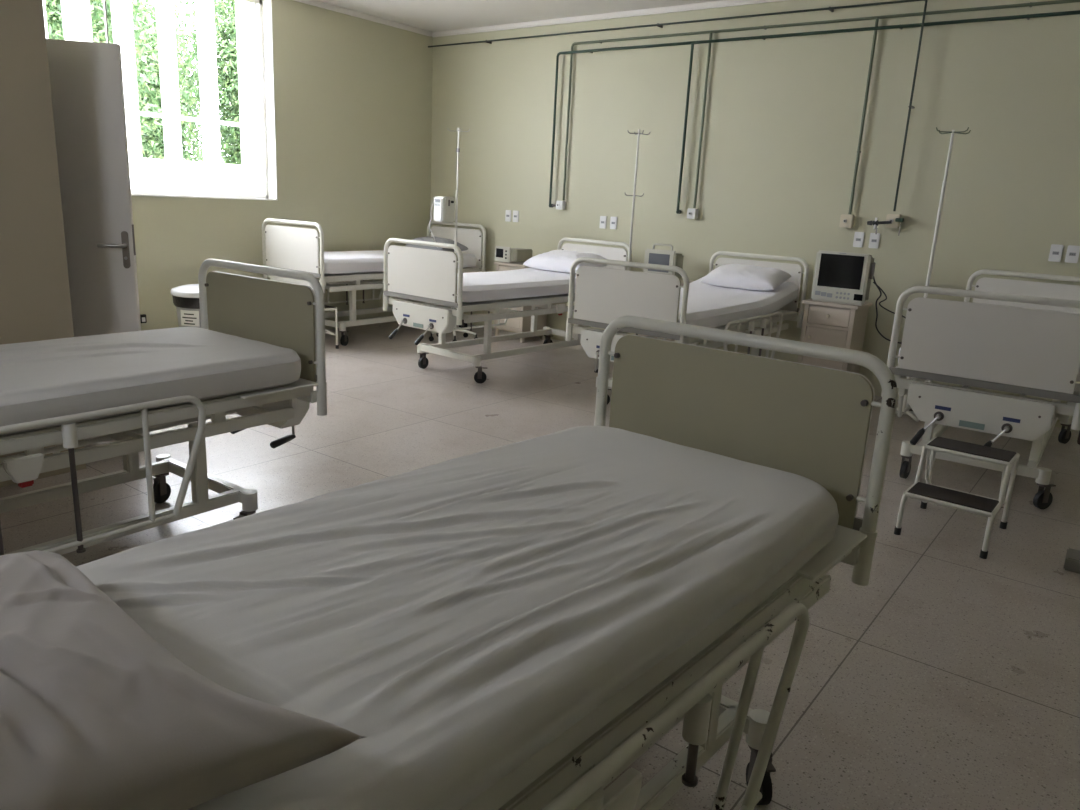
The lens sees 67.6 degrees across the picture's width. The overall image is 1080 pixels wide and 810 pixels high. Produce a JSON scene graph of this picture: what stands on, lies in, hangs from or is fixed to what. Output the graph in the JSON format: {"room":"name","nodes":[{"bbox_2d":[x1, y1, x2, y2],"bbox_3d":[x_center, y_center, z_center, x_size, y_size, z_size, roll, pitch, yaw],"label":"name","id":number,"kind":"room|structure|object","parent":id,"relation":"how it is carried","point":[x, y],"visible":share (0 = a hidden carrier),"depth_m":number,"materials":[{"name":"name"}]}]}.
{"room":"hospital room","nodes":[
{"label":"hospital room","id":0,"kind":"room"},
{"bbox_2d":[0,0,85,486],"bbox_3d":[-3.044,-1.017,2.790,0.100,3.190,2.510,13,18,35],"label":"wall partition","id":1,"kind":"structure","parent":0,"point":[35,301],"depth_m":3.69,"materials":[{"name":"beige paint"}]},
{"bbox_2d":[131,0,432,330],"bbox_3d":[-3.685,-1.978,6.432,0.200,3.190,7.730,13,18,35],"label":"wall","id":2,"kind":"structure","parent":0,"point":[353,95],"depth_m":8.13,"materials":[{"name":"paint"}]},
{"bbox_2d":[140,314,146,322],"bbox_3d":[-3.439,-0.745,6.974,0.029,0.075,0.065,13,18,35],"label":"wall socket","id":3,"kind":"object","parent":2,"relation":"attached to","point":[143,319],"visible":0.8,"depth_m":6.97,"materials":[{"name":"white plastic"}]},
{"bbox_2d":[43,0,277,200],"bbox_3d":[-3.255,-2.673,6.766,0.181,1.787,2.267,13,18,35],"label":"window","id":4,"kind":"structure","parent":2,"relation":"in","point":[256,179],"depth_m":7.21,"materials":[{"name":"white paint"}]},
{"bbox_2d":[294,0,431,36],"bbox_3d":[-3.511,-3.476,5.975,0.040,0.050,7.630,13,18,35],"label":"trim","id":5,"kind":"structure","parent":2,"relation":"attached to","point":[320,4],"depth_m":8.19,"materials":[{"name":"white paint"}]},
{"bbox_2d":[317,0,722,31],"bbox_3d":[0.181,-2.726,3.273,10.110,0.200,8.530,13,18,35],"label":"ceiling","id":6,"kind":"structure","parent":0,"point":[429,15],"depth_m":7.74,"materials":[{"name":"white paint"}]},
{"bbox_2d":[0,321,1079,809],"bbox_3d":[0.014,0.507,4.096,9.810,0.100,8.230,13,18,35],"label":"floor","id":7,"kind":"structure","parent":0,"point":[949,679],"depth_m":3.33,"materials":[{"name":"tile"}]},
{"bbox_2d":[0,259,326,554],"bbox_3d":[-1.920,0.104,2.833,0.994,1.110,2.289,13,17,35],"label":"hospital bed","id":8,"kind":"object","parent":7,"relation":"on","point":[277,313],"visible":0.82,"depth_m":3.22,"materials":[{"name":"beige metal"}]},
{"bbox_2d":[0,327,300,435],"bbox_3d":[-1.921,-0.074,2.774,0.863,0.172,2.086,13,17,35],"label":"mattress","id":9,"kind":"object","parent":8,"relation":"on","point":[43,379],"visible":0.95,"depth_m":2.97,"materials":[{"name":"white fabric"}]},
{"bbox_2d":[171,284,200,327],"bbox_3d":[-2.895,-0.729,6.941,0.492,0.600,0.492,13,18,35],"label":"waste bin","id":10,"kind":"object","parent":7,"relation":"on","point":[185,297],"visible":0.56,"depth_m":6.71,"materials":[{"name":"grey plastic"}]},
{"bbox_2d":[325,305,338,348],"bbox_3d":[-2.185,-0.714,7.447,0.398,0.391,0.504,13,17,34],"label":"step stool","id":11,"kind":"object","parent":7,"relation":"on","point":[327,308],"visible":0.14,"depth_m":7.51,"materials":[{"name":"white metal"}]},
{"bbox_2d":[262,218,485,345],"bbox_3d":[-1.679,-1.312,8.352,0.971,1.154,2.347,13,18,35],"label":"hospital bed","id":12,"kind":"object","parent":7,"relation":"on","point":[283,247],"visible":0.56,"depth_m":7.63,"materials":[{"name":"beige metal"}]},
{"bbox_2d":[324,250,476,274],"bbox_3d":[-1.633,-1.491,8.337,0.865,0.149,2.085,13,18,35],"label":"mattress","id":13,"kind":"object","parent":12,"relation":"on","point":[335,262],"visible":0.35,"depth_m":7.68,"materials":[{"name":"white fabric"}]},
{"bbox_2d":[405,236,467,251],"bbox_3d":[-1.107,-1.731,8.712,0.560,0.169,0.410,11,16,30],"label":"pillow","id":14,"kind":"object","parent":13,"relation":"on","point":[429,239],"visible":0.48,"depth_m":8.59,"materials":[{"name":"white fabric"}]},
{"bbox_2d":[429,127,477,341],"bbox_3d":[-0.847,-1.679,8.074,0.499,2.085,0.475,13,18,35],"label":"stand","id":15,"kind":"object","parent":7,"relation":"on","point":[465,334],"visible":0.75,"depth_m":8.01,"materials":[{"name":"white metal"}]},
{"bbox_2d":[434,196,454,222],"bbox_3d":[-0.930,-1.914,7.894,0.150,0.250,0.195,13,17,33],"label":"pump","id":16,"kind":"object","parent":15,"relation":"attached to","point":[444,206],"visible":1,"depth_m":7.84,"materials":[{"name":"grey plastic"}]},
{"bbox_2d":[429,197,437,247],"bbox_3d":[-1.075,-1.825,8.051,0.121,0.491,0.061,15,19,40],"label":"drip line","id":17,"kind":"object","parent":16,"relation":"hanging from","point":[433,197],"visible":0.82,"depth_m":8.05,"materials":[{"name":"white plastic"}]},
{"bbox_2d":[383,237,631,383],"bbox_3d":[-0.257,-0.893,7.107,0.971,1.098,2.347,15,18,38],"label":"hospital bed","id":18,"kind":"object","parent":7,"relation":"on","point":[429,276],"visible":0.77,"depth_m":6.42,"materials":[{"name":"beige metal"}]},
{"bbox_2d":[457,268,575,302],"bbox_3d":[-0.209,-1.086,7.086,0.862,0.189,2.085,15,18,38],"label":"mattress","id":19,"kind":"object","parent":18,"relation":"on","point":[526,282],"visible":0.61,"depth_m":6.67,"materials":[{"name":"white fabric"}]},
{"bbox_2d":[523,250,605,272],"bbox_3d":[0.250,-1.351,7.562,0.700,0.187,0.456,15,18,38],"label":"pillow","id":20,"kind":"object","parent":19,"relation":"on","point":[554,260],"visible":0.77,"depth_m":7.44,"materials":[{"name":"white fabric"}]},
{"bbox_2d":[625,129,649,269],"bbox_3d":[0.849,-1.652,7.459,0.160,1.705,0.160,11,16,29],"label":"pole","id":21,"kind":"object","parent":18,"relation":"attached to","point":[638,133],"visible":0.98,"depth_m":7.38,"materials":[{"name":"white metal"}]},
{"bbox_2d":[494,262,546,342],"bbox_3d":[-0.199,-1.094,8.512,0.430,0.800,0.432,14,18,37],"label":"base cabinet","id":22,"kind":"object","parent":7,"relation":"on","point":[519,324],"visible":0.33,"depth_m":8.37,"materials":[{"name":"beige wood"}]},
{"bbox_2d":[495,246,532,262],"bbox_3d":[-0.278,-1.579,8.444,0.292,0.155,0.286,14,18,38],"label":"patient monitor","id":23,"kind":"object","parent":22,"relation":"on","point":[502,254],"visible":0.99,"depth_m":8.34,"materials":[{"name":"beige plastic"}]},
{"bbox_2d":[634,279,692,341],"bbox_3d":[1.153,-0.769,7.533,0.430,0.790,0.432,13,17,33],"label":"base cabinet","id":24,"kind":"object","parent":7,"relation":"on","point":[681,280],"visible":0.02,"depth_m":7.37,"materials":[{"name":"beige wood"}]},
{"bbox_2d":[643,243,683,278],"bbox_3d":[1.135,-1.306,7.354,0.320,0.322,0.214,11,16,29],"label":"patient monitor","id":25,"kind":"object","parent":24,"relation":"on","point":[652,256],"visible":0.71,"depth_m":7.27,"materials":[{"name":"beige plastic"}]},
{"bbox_2d":[566,251,808,404],"bbox_3d":[1.196,-0.591,6.237,0.994,1.087,2.289,13,17,35],"label":"hospital bed","id":26,"kind":"object","parent":7,"relation":"on","point":[602,295],"visible":0.62,"depth_m":5.44,"materials":[{"name":"beige metal"}]},
{"bbox_2d":[677,276,797,327],"bbox_3d":[1.218,-0.807,6.196,0.865,0.245,2.085,13,17,35],"label":"mattress","id":27,"kind":"object","parent":26,"relation":"on","point":[711,306],"visible":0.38,"depth_m":6.14,"materials":[{"name":"white fabric"}]},
{"bbox_2d":[700,264,790,290],"bbox_3d":[1.710,-1.067,6.695,0.640,0.184,0.359,13,17,35],"label":"pillow","id":28,"kind":"object","parent":27,"relation":"on","point":[741,276],"visible":1,"depth_m":6.58,"materials":[{"name":"white fabric"}]},
{"bbox_2d":[498,316,897,809],"bbox_3d":[-0.166,0.506,1.585,0.994,1.123,2.347,14,18,38],"label":"hospital bed","id":29,"kind":"object","parent":7,"relation":"on","point":[812,422],"visible":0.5,"depth_m":2.06,"materials":[{"name":"white metal"}]},
{"bbox_2d":[76,426,838,809],"bbox_3d":[-0.193,0.338,1.498,0.880,0.161,2.065,14,18,38],"label":"mattress","id":30,"kind":"object","parent":29,"relation":"on","point":[477,618],"visible":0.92,"depth_m":1.34,"materials":[{"name":"white fabric"}]},
{"bbox_2d":[0,550,365,809],"bbox_3d":[-0.652,0.324,0.904,0.695,0.142,0.605,15,19,40],"label":"pillow","id":31,"kind":"object","parent":30,"relation":"on","point":[96,713],"visible":1,"depth_m":0.84,"materials":[{"name":"white fabric"}]},
{"bbox_2d":[797,299,872,372],"bbox_3d":[2.345,-0.442,6.499,0.430,0.785,0.432,13,17,34],"label":"base cabinet","id":32,"kind":"object","parent":7,"relation":"on","point":[839,325],"visible":0.56,"depth_m":6.31,"materials":[{"name":"beige wood"}]},
{"bbox_2d":[811,250,875,305],"bbox_3d":[2.365,-0.992,6.264,0.421,0.387,0.220,13,17,33],"label":"patient monitor","id":33,"kind":"object","parent":32,"relation":"on","point":[839,277],"visible":1,"depth_m":6.18,"materials":[{"name":"beige plastic"}]},
{"bbox_2d":[873,278,901,343],"bbox_3d":[2.787,-0.741,6.316,0.419,0.510,0.074,6,15,13],"label":"cable","id":34,"kind":"object","parent":33,"relation":"attached to","point":[873,278],"visible":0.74,"depth_m":6.37,"materials":[{"name":"grey plastic"}]},
{"bbox_2d":[873,282,905,318],"bbox_3d":[2.780,-0.693,6.298,0.419,0.515,0.074,6,15,13],"label":"cable","id":35,"kind":"object","parent":33,"relation":"attached to","point":[873,282],"visible":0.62,"depth_m":6.28,"materials":[{"name":"grey plastic"}]},
{"bbox_2d":[895,127,970,421],"bbox_3d":[2.813,-0.917,5.837,0.269,2.061,0.269,15,19,40],"label":"pole","id":36,"kind":"object","parent":7,"relation":"on","point":[910,413],"visible":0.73,"depth_m":5.72,"materials":[{"name":"white metal"}]},
{"bbox_2d":[894,437,1019,558],"bbox_3d":[1.995,0.419,3.846,0.398,0.391,0.504,14,18,37],"label":"step stool","id":37,"kind":"object","parent":7,"relation":"on","point":[928,492],"visible":1,"depth_m":3.80,"materials":[{"name":"white metal"}]},
{"bbox_2d":[881,269,1079,509],"bbox_3d":[2.819,-0.184,4.900,0.994,1.121,2.347,13,17,34],"label":"hospital bed","id":38,"kind":"object","parent":7,"relation":"on","point":[1014,336],"visible":0.98,"depth_m":4.04,"materials":[{"name":"beige metal"}]},
{"bbox_2d":[898,347,1079,390],"bbox_3d":[2.856,-0.360,4.893,0.863,0.145,2.085,13,17,34],"label":"mattress","id":39,"kind":"object","parent":38,"relation":"on","point":[1077,386],"visible":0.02,"depth_m":3.88,"materials":[{"name":"white fabric"}]},
{"bbox_2d":[1064,548,1079,573],"bbox_3d":[2.388,0.693,3.521,0.160,0.060,0.140,13,17,33],"label":"weight","id":40,"kind":"object","parent":7,"relation":"on","point":[1072,559],"visible":1,"depth_m":3.50,"materials":[{"name":"grey metal"}]},
{"bbox_2d":[430,0,1079,430],"bbox_3d":[2.492,-1.749,6.780,10.110,3.190,0.200,13,18,35],"label":"wall","id":41,"kind":"structure","parent":0,"point":[783,115],"depth_m":6.84,"materials":[{"name":"paint"}]},
{"bbox_2d":[505,210,510,221],"bbox_3d":[-0.347,-2.059,8.776,0.078,0.122,0.017,13,18,35],"label":"power socket","id":42,"kind":"object","parent":41,"relation":"attached to","point":[508,212],"visible":1,"depth_m":8.77,"materials":[{"name":"white plastic"}]},
{"bbox_2d":[513,210,518,221],"bbox_3d":[-0.264,-2.040,8.715,0.078,0.122,0.017,13,18,35],"label":"power socket","id":43,"kind":"object","parent":41,"relation":"attached to","point":[515,213],"visible":1,"depth_m":8.71,"materials":[{"name":"white plastic"}]},
{"bbox_2d":[552,201,565,209],"bbox_3d":[0.187,-2.063,8.320,0.134,0.089,0.080,13,18,35],"label":"outlet","id":44,"kind":"object","parent":41,"relation":"attached to","point":[560,205],"visible":1,"depth_m":8.29,"materials":[{"name":"white plastic"}]},
{"bbox_2d":[599,216,606,228],"bbox_3d":[0.630,-1.829,8.068,0.078,0.122,0.017,13,18,35],"label":"power socket","id":45,"kind":"object","parent":41,"relation":"attached to","point":[603,219],"visible":1,"depth_m":8.06,"materials":[{"name":"white plastic"}]},
{"bbox_2d":[432,0,786,36],"bbox_3d":[2.498,-3.249,6.299,9.310,0.050,0.040,13,18,35],"label":"trim","id":46,"kind":"structure","parent":41,"relation":"attached to","point":[725,3],"depth_m":7.63,"materials":[{"name":"white paint"}]},
{"bbox_2d":[610,217,616,228],"bbox_3d":[0.729,-1.805,7.996,0.078,0.122,0.017,13,18,35],"label":"power socket","id":47,"kind":"object","parent":41,"relation":"attached to","point":[613,220],"visible":1,"depth_m":7.99,"materials":[{"name":"white plastic"}]},
{"bbox_2d":[428,0,927,210],"bbox_3d":[0.803,-2.765,7.682,5.183,1.545,0.091,13,18,35],"label":"gas pipe","id":48,"kind":"object","parent":41,"relation":"attached to","point":[831,9],"visible":1,"depth_m":6.47,"materials":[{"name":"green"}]},
{"bbox_2d":[687,208,697,218],"bbox_3d":[1.403,-1.766,7.441,0.088,0.092,0.080,13,18,35],"label":"outlet","id":49,"kind":"object","parent":41,"relation":"attached to","point":[692,213],"visible":1,"depth_m":7.42,"materials":[{"name":"white plastic"}]},
{"bbox_2d":[549,10,1079,213],"bbox_3d":[3.018,-2.102,6.119,7.244,1.500,0.070,13,18,35],"label":"gas pipe","id":50,"kind":"object","parent":41,"relation":"attached to","point":[1028,16],"visible":1,"depth_m":7.01,"materials":[{"name":"green"}]},
{"bbox_2d":[563,0,1079,213],"bbox_3d":[3.094,-2.163,6.066,7.086,1.512,0.042,13,18,35],"label":"gas pipe","id":51,"kind":"object","parent":41,"relation":"attached to","point":[1030,4],"visible":1,"depth_m":6.58,"materials":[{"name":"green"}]},
{"bbox_2d":[839,214,854,227],"bbox_3d":[2.521,-1.512,6.628,0.100,0.105,0.080,13,18,35],"label":"outlet","id":52,"kind":"object","parent":41,"relation":"attached to","point":[846,221],"visible":1,"depth_m":6.61,"materials":[{"name":"beige plastic"}]},
{"bbox_2d":[853,232,864,246],"bbox_3d":[2.618,-1.359,6.626,0.078,0.122,0.017,13,18,35],"label":"power socket","id":53,"kind":"object","parent":41,"relation":"attached to","point":[858,236],"visible":1,"depth_m":6.62,"materials":[{"name":"white plastic"}]},
{"bbox_2d":[868,233,879,248],"bbox_3d":[2.717,-1.335,6.554,0.078,0.122,0.017,13,18,35],"label":"power socket","id":54,"kind":"object","parent":41,"relation":"attached to","point":[874,239],"visible":0.98,"depth_m":6.55,"materials":[{"name":"white plastic"}]},
{"bbox_2d":[867,214,903,235],"bbox_3d":[2.762,-1.442,6.439,0.270,0.162,0.107,13,18,35],"label":"outlet","id":55,"kind":"object","parent":41,"relation":"attached to","point":[892,220],"visible":1,"depth_m":6.40,"materials":[{"name":"beige plastic"}]},
{"bbox_2d":[1048,244,1063,261],"bbox_3d":[3.726,-1.097,5.823,0.078,0.122,0.017,13,18,35],"label":"power socket","id":56,"kind":"object","parent":41,"relation":"attached to","point":[1056,250],"visible":1,"depth_m":5.82,"materials":[{"name":"white plastic"}]},
{"bbox_2d":[1065,245,1079,262],"bbox_3d":[3.808,-1.078,5.764,0.078,0.122,0.017,13,18,35],"label":"power socket","id":57,"kind":"object","parent":41,"relation":"attached to","point":[1072,254],"visible":1,"depth_m":5.76,"materials":[{"name":"white plastic"}]},
{"bbox_3d":[-3.411,-1.475,4.511,2.640,3.190,0.120,13,18,35],"label":"wall","id":58,"kind":"structure","parent":0,"visible":0},
{"bbox_2d":[46,39,142,441],"bbox_3d":[-2.458,-0.799,4.241,0.602,2.090,0.096,1,14,-7],"label":"door","id":59,"kind":"structure","parent":58,"relation":"in","point":[86,78],"depth_m":4.18,"materials":[{"name":"paint"}]},
{"label":"outside","id":60,"kind":"structure","parent":0,"visible":0},
{"bbox_3d":[-11.494,-2.036,12.970,19.600,0.300,34.000,13,18,35],"label":"ground","id":61,"kind":"structure","parent":60,"visible":0},
{"bbox_2d":[45,0,187,158],"bbox_3d":[-7.036,-4.439,10.715,5.012,7.098,4.534,-2,15,-19],"label":"leafy tree","id":62,"kind":"object","parent":61,"relation":"on","point":[53,7],"visible":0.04,"depth_m":10.79,"materials":[{"name":"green plant"}]},
{"bbox_2d":[90,0,226,161],"bbox_3d":[-9.104,-6.104,16.338,5.325,6.858,5.280,-1,15,-14],"label":"leafy tree","id":63,"kind":"object","parent":61,"relation":"on","point":[157,86],"visible":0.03,"depth_m":15.99,"materials":[{"name":"green plant"}]},
{"bbox_2d":[142,158,241,166],"bbox_3d":[-6.032,-1.821,8.780,0.240,1.905,16.000,13,18,35],"label":"wall","id":64,"kind":"structure","parent":61,"relation":"on","point":[142,158],"depth_m":10.30,"materials":[{"name":"white paint"}]},
{"bbox_2d":[141,0,253,164],"bbox_3d":[-4.267,-5.463,14.187,4.437,6.727,5.071,12,17,32],"label":"leafy tree","id":65,"kind":"object","parent":61,"relation":"on","point":[226,40],"visible":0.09,"depth_m":12.95,"materials":[{"name":"green plant"}]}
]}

